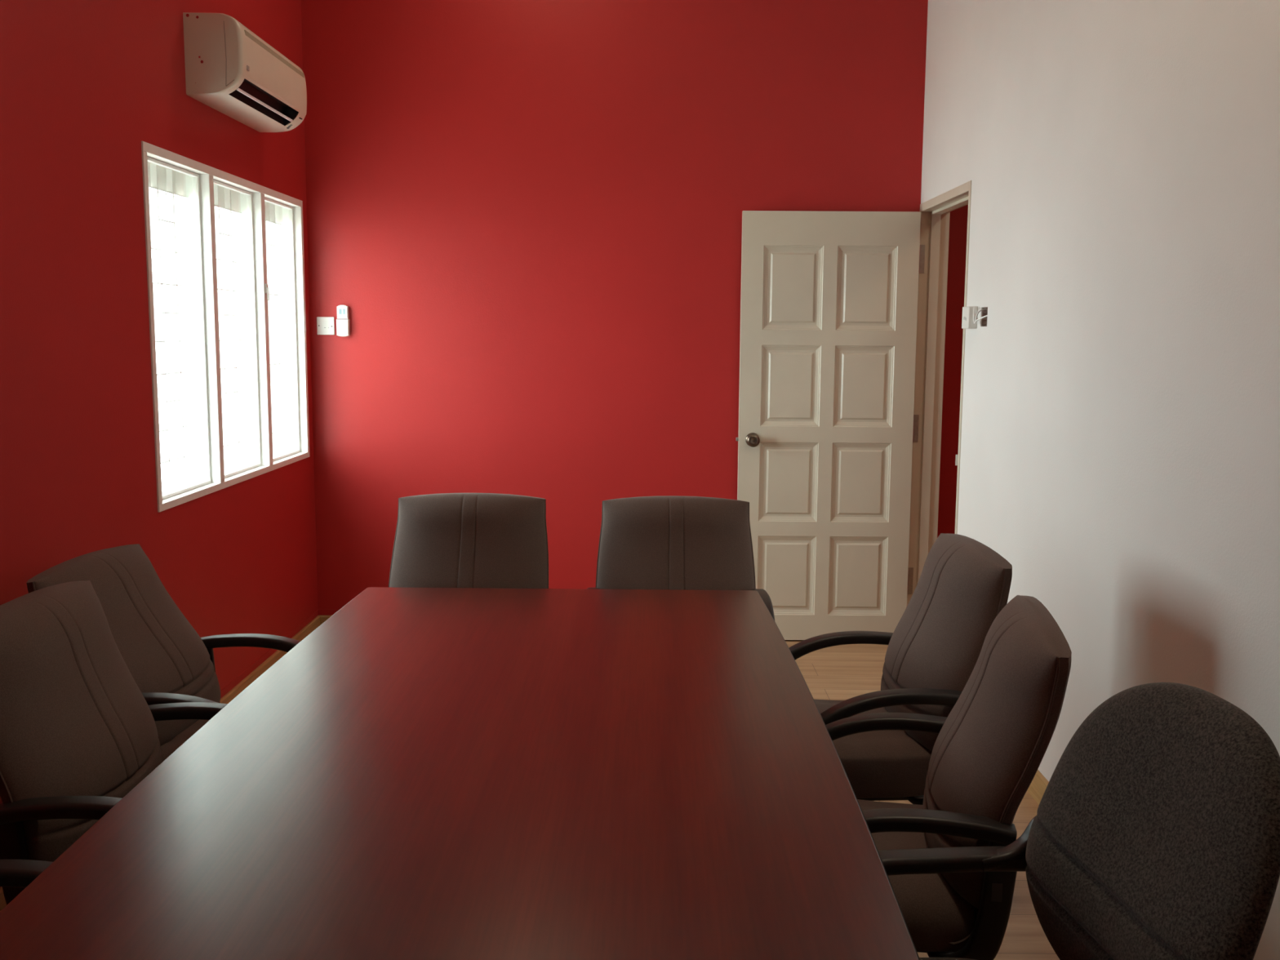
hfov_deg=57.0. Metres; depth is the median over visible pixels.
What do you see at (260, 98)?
outlet
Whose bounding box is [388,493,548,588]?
office chair
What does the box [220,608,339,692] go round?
trim
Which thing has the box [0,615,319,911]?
baseboard
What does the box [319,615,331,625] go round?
baseboard
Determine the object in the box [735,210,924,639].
door
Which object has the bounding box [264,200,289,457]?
window pane
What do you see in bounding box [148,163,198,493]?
window pane
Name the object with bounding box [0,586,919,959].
conference table
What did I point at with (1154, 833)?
office chair
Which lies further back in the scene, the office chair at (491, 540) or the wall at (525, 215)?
the wall at (525, 215)
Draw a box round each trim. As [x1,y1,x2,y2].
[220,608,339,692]
[906,180,971,605]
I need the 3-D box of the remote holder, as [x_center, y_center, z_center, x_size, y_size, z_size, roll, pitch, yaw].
[-1.427,-0.730,5.668,0.059,0.083,0.028,0,7,0]
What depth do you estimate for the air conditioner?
4.24 m
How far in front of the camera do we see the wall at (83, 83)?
3.57 m
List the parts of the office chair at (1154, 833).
seat, armrest, backrest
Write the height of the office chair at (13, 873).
0.962 m
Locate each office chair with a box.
[0,580,227,905]
[0,858,53,888]
[26,543,300,761]
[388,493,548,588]
[586,495,774,620]
[788,533,1012,804]
[825,595,1071,959]
[878,682,1279,959]
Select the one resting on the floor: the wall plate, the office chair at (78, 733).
the office chair at (78, 733)
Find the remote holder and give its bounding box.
[336,319,350,336]
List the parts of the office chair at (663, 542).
armrest, backrest, armrest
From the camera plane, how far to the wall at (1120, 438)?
3.17 m
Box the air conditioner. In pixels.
[182,12,306,132]
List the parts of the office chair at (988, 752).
armrest, seat, armrest, backrest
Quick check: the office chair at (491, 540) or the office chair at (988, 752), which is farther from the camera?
the office chair at (491, 540)
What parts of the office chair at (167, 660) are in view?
backrest, armrest, seat, armrest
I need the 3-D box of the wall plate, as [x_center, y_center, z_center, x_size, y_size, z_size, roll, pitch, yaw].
[-1.512,-0.741,5.675,0.084,0.086,0.012,0,7,0]
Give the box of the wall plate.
[316,316,334,334]
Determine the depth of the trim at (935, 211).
5.65 m
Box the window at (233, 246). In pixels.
[141,141,309,512]
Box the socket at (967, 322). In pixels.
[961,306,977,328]
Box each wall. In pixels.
[0,0,318,887]
[301,0,928,615]
[920,0,1279,959]
[937,204,968,537]
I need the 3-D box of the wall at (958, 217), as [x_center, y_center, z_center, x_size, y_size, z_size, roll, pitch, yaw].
[2.123,-0.688,6.817,1.320,2.700,0.100,0,7,0]
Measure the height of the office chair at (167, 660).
0.929 m
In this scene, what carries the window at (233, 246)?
in the wall at (83, 83)
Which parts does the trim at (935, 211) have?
strike plate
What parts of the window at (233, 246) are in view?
sash, sash, handle, sash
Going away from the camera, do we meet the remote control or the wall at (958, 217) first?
the remote control
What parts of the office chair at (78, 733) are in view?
armrest, backrest, armrest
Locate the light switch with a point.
(970, 313)
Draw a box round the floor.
[785,640,1059,959]
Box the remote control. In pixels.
[336,305,348,319]
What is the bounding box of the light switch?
[961,306,987,328]
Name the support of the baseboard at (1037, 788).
attached to the wall at (1120, 438)
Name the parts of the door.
knob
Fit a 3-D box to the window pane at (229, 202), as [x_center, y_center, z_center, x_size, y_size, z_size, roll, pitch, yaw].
[-1.684,-0.598,4.735,0.022,1.149,0.542,0,7,0]
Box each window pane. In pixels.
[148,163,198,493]
[213,184,249,473]
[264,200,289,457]
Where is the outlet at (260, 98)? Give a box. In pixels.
[228,78,298,125]
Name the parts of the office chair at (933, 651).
armrest, seat, seat plate, armrest, backrest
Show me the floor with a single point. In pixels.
(841, 672)
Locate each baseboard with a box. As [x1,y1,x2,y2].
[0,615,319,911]
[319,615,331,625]
[1026,769,1048,804]
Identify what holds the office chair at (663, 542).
on the floor
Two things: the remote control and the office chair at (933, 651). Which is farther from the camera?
the remote control

